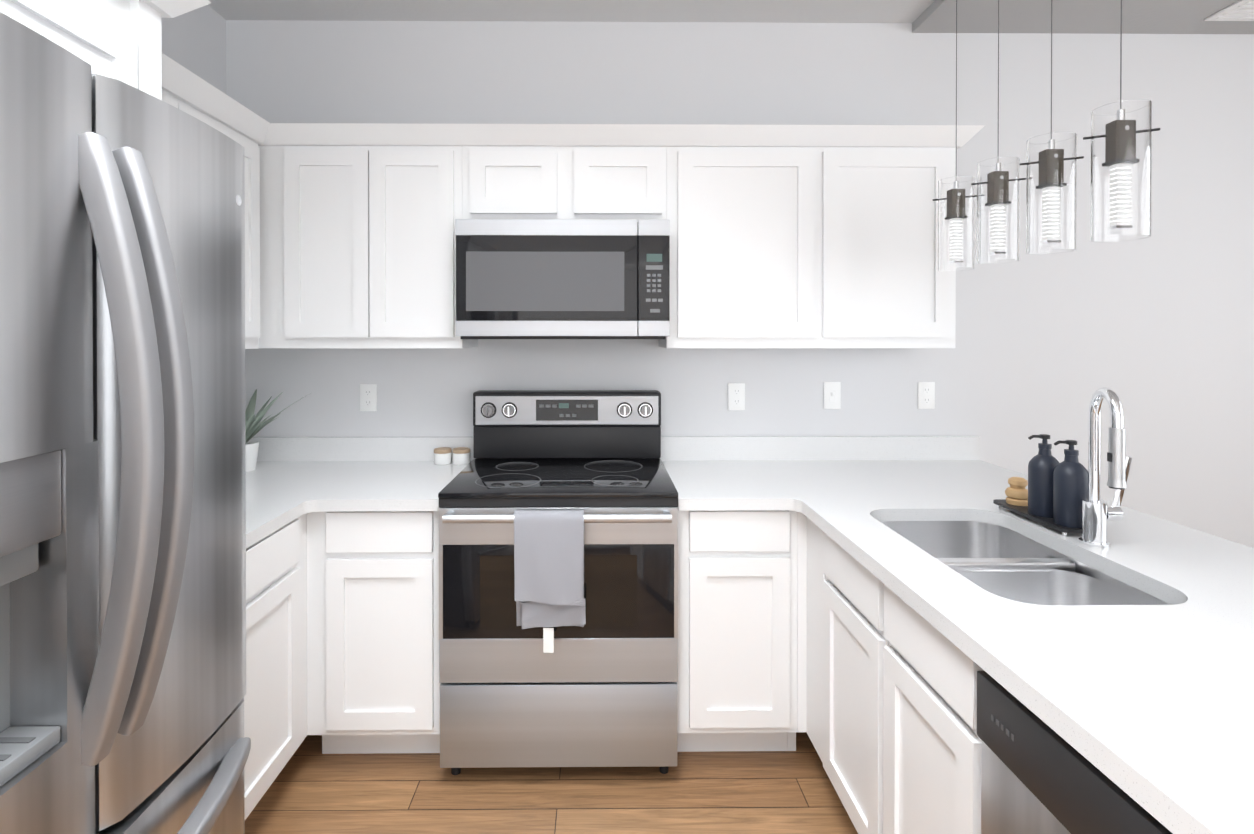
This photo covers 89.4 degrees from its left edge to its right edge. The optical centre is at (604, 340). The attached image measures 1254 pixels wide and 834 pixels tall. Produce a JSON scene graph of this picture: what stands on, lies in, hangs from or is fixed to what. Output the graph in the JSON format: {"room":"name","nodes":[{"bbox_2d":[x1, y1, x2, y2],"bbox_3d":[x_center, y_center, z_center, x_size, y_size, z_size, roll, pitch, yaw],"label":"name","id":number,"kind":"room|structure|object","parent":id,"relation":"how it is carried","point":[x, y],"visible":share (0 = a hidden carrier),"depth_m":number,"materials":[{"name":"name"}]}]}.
{"room":"kitchen","nodes":[
{"label":"kitchen","id":0,"kind":"room"},
{"bbox_2d":[161,5,225,93],"bbox_3d":[-1.605,0.008,-0.813,0.102,2.865,6.960,0,0,-1],"label":"wall","id":1,"kind":"structure","parent":0,"point":[193,41],"depth_m":2.48,"materials":[{"name":"white paint"}]},
{"bbox_2d":[0,0,161,99],"bbox_3d":[-1.270,0.355,0.929,0.596,2.145,0.945,0,0,-1],"label":"upper cabinet","id":2,"kind":"object","parent":1,"relation":"attached to","point":[120,40],"visible":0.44,"depth_m":1.25,"materials":[{"name":"white wood"}]},
{"bbox_2d":[143,0,210,17],"bbox_3d":[-0.938,-0.748,0.925,0.069,0.061,1.082,0,0,-1],"label":"crown molding","id":3,"kind":"structure","parent":2,"relation":"on","point":[167,8],"depth_m":1.40,"materials":[{"name":"white wood"}]},
{"bbox_2d":[162,90,259,348],"bbox_3d":[-1.415,-0.346,1.867,0.324,0.754,0.941,0,0,-1],"label":"upper cabinet","id":4,"kind":"object","parent":1,"relation":"attached to","point":[252,236],"visible":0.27,"depth_m":2.26,"materials":[{"name":"white wood"}]},
{"bbox_2d":[162,53,278,143],"bbox_3d":[-1.229,-0.753,1.834,0.085,0.061,0.877,0,0,-1],"label":"crown molding","id":5,"kind":"structure","parent":4,"relation":"on","point":[183,84],"depth_m":2.01,"materials":[{"name":"white wood"}]},
{"bbox_2d":[304,513,306,738],"bbox_3d":[-1.276,0.915,2.358,0.609,0.742,0.630,0,0,-1],"label":"base cabinet","id":6,"kind":"object","parent":1,"relation":"attached to","point":[305,625],"visible":0.07,"depth_m":2.06,"materials":[{"name":"white wood"}]},
{"bbox_2d":[245,732,857,833],"bbox_3d":[2.084,1.490,-0.720,7.480,0.102,7.061,0,0,-1],"label":"floor","id":7,"kind":"structure","parent":0,"point":[312,789],"depth_m":1.97,"materials":[{"name":"brown wood"}]},
{"bbox_2d":[0,12,250,833],"bbox_3d":[-1.093,0.518,0.929,0.924,1.821,0.772,0,0,-1],"label":"fridge","id":8,"kind":"object","parent":7,"relation":"on","point":[122,490],"visible":1,"depth_m":0.90,"materials":[{"name":"grey metal"}]},
{"bbox_2d":[244,514,303,819],"bbox_3d":[-1.261,0.986,1.725,0.629,0.875,0.636,0,0,-1],"label":"base cabinet","id":9,"kind":"object","parent":7,"relation":"on","point":[274,714],"visible":0.15,"depth_m":1.83,"materials":[{"name":"white wood"}]},
{"bbox_2d":[307,511,440,753],"bbox_3d":[-0.750,0.982,2.364,0.441,0.875,0.629,0,0,-1],"label":"base cabinet","id":10,"kind":"object","parent":7,"relation":"on","point":[373,685],"visible":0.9,"depth_m":2.06,"materials":[{"name":"white wood"}]},
{"bbox_2d":[246,437,477,547],"bbox_3d":[-1.053,0.477,2.039,1.050,0.137,1.267,0,0,-1],"label":"countertop","id":11,"kind":"structure","parent":10,"relation":"on","point":[293,477],"depth_m":2.36,"materials":[{"name":"stone"}]},
{"bbox_2d":[245,389,310,471],"bbox_3d":[-1.368,0.350,2.478,0.392,0.309,0.367,0,0,-1],"label":"plant","id":12,"kind":"object","parent":11,"relation":"on","point":[253,426],"visible":0.38,"depth_m":2.46,"materials":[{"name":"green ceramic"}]},
{"bbox_2d":[434,447,451,464],"bbox_3d":[-0.663,0.474,2.604,0.072,0.060,0.072,0,0,-1],"label":"canister","id":13,"kind":"object","parent":11,"relation":"on","point":[442,455],"visible":0.96,"depth_m":2.58,"materials":[{"name":"white ceramic"}]},
{"bbox_2d":[452,447,469,464],"bbox_3d":[-0.587,0.474,2.605,0.072,0.060,0.072,0,0,-1],"label":"canister","id":14,"kind":"object","parent":11,"relation":"on","point":[461,455],"visible":0.98,"depth_m":2.58,"materials":[{"name":"white ceramic"}]},
{"bbox_2d":[438,390,677,774],"bbox_3d":[-0.147,0.815,2.305,0.759,1.211,0.709,0,0,-1],"label":"range","id":15,"kind":"object","parent":7,"relation":"on","point":[599,689],"visible":1,"depth_m":2.02,"materials":[{"name":"grey metal"}]},
{"bbox_2d":[514,510,585,652],"bbox_3d":[-0.166,0.743,1.964,0.219,0.435,0.079,0,0,-1],"label":"towel","id":16,"kind":"object","parent":15,"relation":"hanging from","point":[549,564],"visible":1,"depth_m":1.94,"materials":[{"name":"grey fabric"}]},
{"bbox_2d":[677,510,797,751],"bbox_3d":[0.434,0.981,2.375,0.398,0.875,0.629,0,0,-1],"label":"base cabinet","id":17,"kind":"object","parent":7,"relation":"on","point":[737,626],"visible":0.85,"depth_m":2.07,"materials":[{"name":"white wood"}]},
{"bbox_2d":[659,436,801,510],"bbox_3d":[0.423,0.476,2.343,0.373,0.137,0.686,0,0,-1],"label":"countertop","id":18,"kind":"structure","parent":17,"relation":"on","point":[707,473],"depth_m":2.43,"materials":[{"name":"stone"}]},
{"bbox_2d":[787,512,806,750],"bbox_3d":[0.953,0.981,2.389,0.639,0.875,0.610,0,0,-1],"label":"base cabinet","id":19,"kind":"object","parent":7,"relation":"on","point":[801,640],"visible":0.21,"depth_m":2.08,"materials":[{"name":"white wood"}]},
{"bbox_2d":[807,518,1098,833],"bbox_3d":[0.970,0.990,1.017,0.629,0.875,2.134,0,0,-1],"label":"base cabinet","id":20,"kind":"object","parent":7,"relation":"on","point":[896,740],"visible":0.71,"depth_m":1.47,"materials":[{"name":"white wood"}]},
{"bbox_2d":[798,436,993,471],"bbox_3d":[0.969,0.476,2.296,0.360,0.137,0.789,0,0,-1],"label":"countertop","id":21,"kind":"structure","parent":20,"relation":"on","point":[868,453],"depth_m":2.67,"materials":[{"name":"stone"}]},
{"bbox_2d":[762,436,1253,833],"bbox_3d":[1.110,0.482,1.308,0.983,0.137,2.769,0,0,-1],"label":"countertop","id":22,"kind":"structure","parent":20,"relation":"on","point":[1148,708],"depth_m":1.14,"materials":[{"name":"stone"}]},
{"bbox_2d":[881,521,1170,604],"bbox_3d":[0.980,0.658,1.576,0.455,0.216,0.744,0,0,-1],"label":"sink","id":23,"kind":"object","parent":22,"relation":"in","point":[1001,561],"visible":0.12,"depth_m":1.59,"materials":[{"name":"silver metal"}]},
{"bbox_2d":[993,499,1081,535],"bbox_3d":[1.241,0.499,1.796,0.099,0.020,0.305,0,0,-1],"label":"soap tray","id":24,"kind":"object","parent":22,"relation":"on","point":[1023,511],"visible":0.54,"depth_m":1.76,"materials":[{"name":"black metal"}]},
{"bbox_2d":[1005,477,1027,505],"bbox_3d":[1.239,0.448,1.897,0.066,0.079,0.065,0,0,-1],"label":"scrub brush","id":25,"kind":"object","parent":24,"relation":"on","point":[1016,492],"visible":0.92,"depth_m":1.88,"materials":[{"name":"brown wood"}]},
{"bbox_2d":[1028,434,1058,517],"bbox_3d":[1.236,0.376,1.783,0.086,0.224,0.079,0,0,-1],"label":"soap bottle","id":26,"kind":"object","parent":24,"relation":"on","point":[1043,463],"visible":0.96,"depth_m":1.76,"materials":[{"name":"grey"}]},
{"bbox_2d":[1053,440,1088,528],"bbox_3d":[1.240,0.377,1.686,0.086,0.224,0.079,0,0,-1],"label":"soap bottle","id":27,"kind":"object","parent":24,"relation":"on","point":[1070,481],"visible":0.98,"depth_m":1.66,"materials":[{"name":"grey"}]},
{"bbox_2d":[1078,387,1131,547],"bbox_3d":[1.253,0.311,1.545,0.146,0.398,0.161,0,0,-1],"label":"faucet","id":28,"kind":"object","parent":22,"relation":"on","point":[1097,513],"visible":1,"depth_m":1.57,"materials":[{"name":"silver metal"}]},
{"bbox_2d":[977,671,1172,833],"bbox_3d":[0.952,0.996,0.801,0.616,0.854,0.602,0,0,-1],"label":"dishwasher","id":29,"kind":"object","parent":20,"relation":"in","point":[1039,775],"visible":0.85,"depth_m":0.95,"materials":[{"name":"grey metal"}]},
{"bbox_2d":[208,0,934,22],"bbox_3d":[2.084,-1.375,-0.738,7.277,0.102,6.858,0,0,-1],"label":"ceiling","id":30,"kind":"structure","parent":0,"point":[835,11],"depth_m":2.58,"materials":[{"name":"white paint"}]},
{"bbox_2d":[226,20,1253,547],"bbox_3d":[2.053,-0.015,2.750,7.480,2.865,0.102,0,0,-1],"label":"wall","id":31,"kind":"structure","parent":0,"point":[1154,332],"depth_m":2.69,"materials":[{"name":"white paint"}]},
{"bbox_2d":[258,146,477,347],"bbox_3d":[-1.057,-0.350,2.506,1.051,0.754,0.324,0,0,-1],"label":"upper cabinet","id":32,"kind":"object","parent":31,"relation":"attached to","point":[357,246],"visible":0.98,"depth_m":2.35,"materials":[{"name":"white wood"}]},
{"bbox_2d":[360,384,376,410],"bbox_3d":[-0.994,0.240,2.669,0.071,0.114,0.008,0,0,-1],"label":"electrical outlet","id":33,"kind":"object","parent":31,"relation":"attached to","point":[368,397],"visible":1,"depth_m":2.67,"materials":[{"name":"white plastic"}]},
{"bbox_2d":[462,146,666,219],"bbox_3d":[-0.149,-0.586,2.512,0.763,0.282,0.324,0,0,-1],"label":"upper cabinet","id":34,"kind":"object","parent":31,"relation":"attached to","point":[528,182],"visible":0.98,"depth_m":2.36,"materials":[{"name":"white wood"}]},
{"bbox_2d":[455,219,669,338],"bbox_3d":[-0.148,-0.219,2.462,0.760,0.426,0.428,0,0,-1],"label":"over-the-range microwave","id":35,"kind":"object","parent":34,"relation":"attached to","point":[562,278],"visible":1,"depth_m":2.25,"materials":[{"name":"grey metal"}]},
{"bbox_2d":[259,123,984,148],"bbox_3d":[0.058,-0.756,2.336,2.668,0.061,0.069,0,0,-1],"label":"crown molding","id":36,"kind":"structure","parent":34,"relation":"on","point":[290,134],"depth_m":2.33,"materials":[{"name":"white wood"}]},
{"bbox_2d":[728,383,744,409],"bbox_3d":[0.561,0.237,2.683,0.071,0.114,0.008,0,0,-1],"label":"electrical outlet","id":37,"kind":"object","parent":31,"relation":"attached to","point":[736,396],"visible":1,"depth_m":2.68,"materials":[{"name":"white plastic"}]},
{"bbox_2d":[659,147,955,347],"bbox_3d":[0.778,-0.350,2.522,1.088,0.754,0.324,0,0,-1],"label":"upper cabinet","id":38,"kind":"object","parent":31,"relation":"attached to","point":[803,247],"visible":0.94,"depth_m":2.37,"materials":[{"name":"white wood"}]},
{"bbox_2d":[824,382,840,408],"bbox_3d":[0.967,0.232,2.684,0.071,0.114,0.013,0,0,-1],"label":"light switch","id":39,"kind":"object","parent":31,"relation":"attached to","point":[832,395],"visible":1,"depth_m":2.69,"materials":[{"name":"white plastic"}]},
{"bbox_2d":[918,382,934,408],"bbox_3d":[1.369,0.232,2.690,0.071,0.114,0.008,0,0,-1],"label":"electrical outlet","id":40,"kind":"object","parent":31,"relation":"attached to","point":[926,395],"visible":1,"depth_m":2.69,"materials":[{"name":"white plastic"}]},
{"bbox_2d":[912,0,1253,33],"bbox_3d":[3.529,-1.304,-0.725,4.387,0.041,6.858,0,0,-1],"label":"ceiling","id":41,"kind":"structure","parent":0,"point":[1104,16],"depth_m":2.56,"materials":[{"name":"grey paint"}]},
{"bbox_2d":[933,0,976,270],"bbox_3d":[1.101,-0.782,1.980,0.115,1.117,0.102,0,0,-1],"label":"pendant light","id":42,"kind":"object","parent":41,"relation":"hanging from","point":[956,224],"visible":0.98,"depth_m":1.94,"materials":[{"name":"clear glass"}]},
{"bbox_2d":[971,0,1025,263],"bbox_3d":[1.103,-0.780,1.772,0.115,1.117,0.102,0,0,-1],"label":"pendant light","id":43,"kind":"object","parent":41,"relation":"hanging from","point":[998,194],"visible":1,"depth_m":1.73,"materials":[{"name":"clear glass"}]},
{"bbox_2d":[1020,0,1083,253],"bbox_3d":[1.104,-0.779,1.563,0.115,1.117,0.102,0,0,-1],"label":"pendant light","id":44,"kind":"object","parent":41,"relation":"hanging from","point":[1051,187],"visible":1,"depth_m":1.53,"materials":[{"name":"clear glass"}]},
{"bbox_2d":[1083,0,1159,241],"bbox_3d":[1.106,-0.778,1.355,0.115,1.117,0.102,0,0,-1],"label":"pendant light","id":45,"kind":"object","parent":41,"relation":"hanging from","point":[1120,137],"visible":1,"depth_m":1.32,"materials":[{"name":"clear glass"}]},
{"bbox_2d":[1204,0,1253,20],"bbox_3d":[2.607,-1.296,2.468,0.356,0.014,0.203,0,0,-1],"label":"ceiling vent","id":46,"kind":"object","parent":41,"relation":"in","point":[1241,10],"visible":1,"depth_m":2.50,"materials":[{"name":"white"}]}
]}

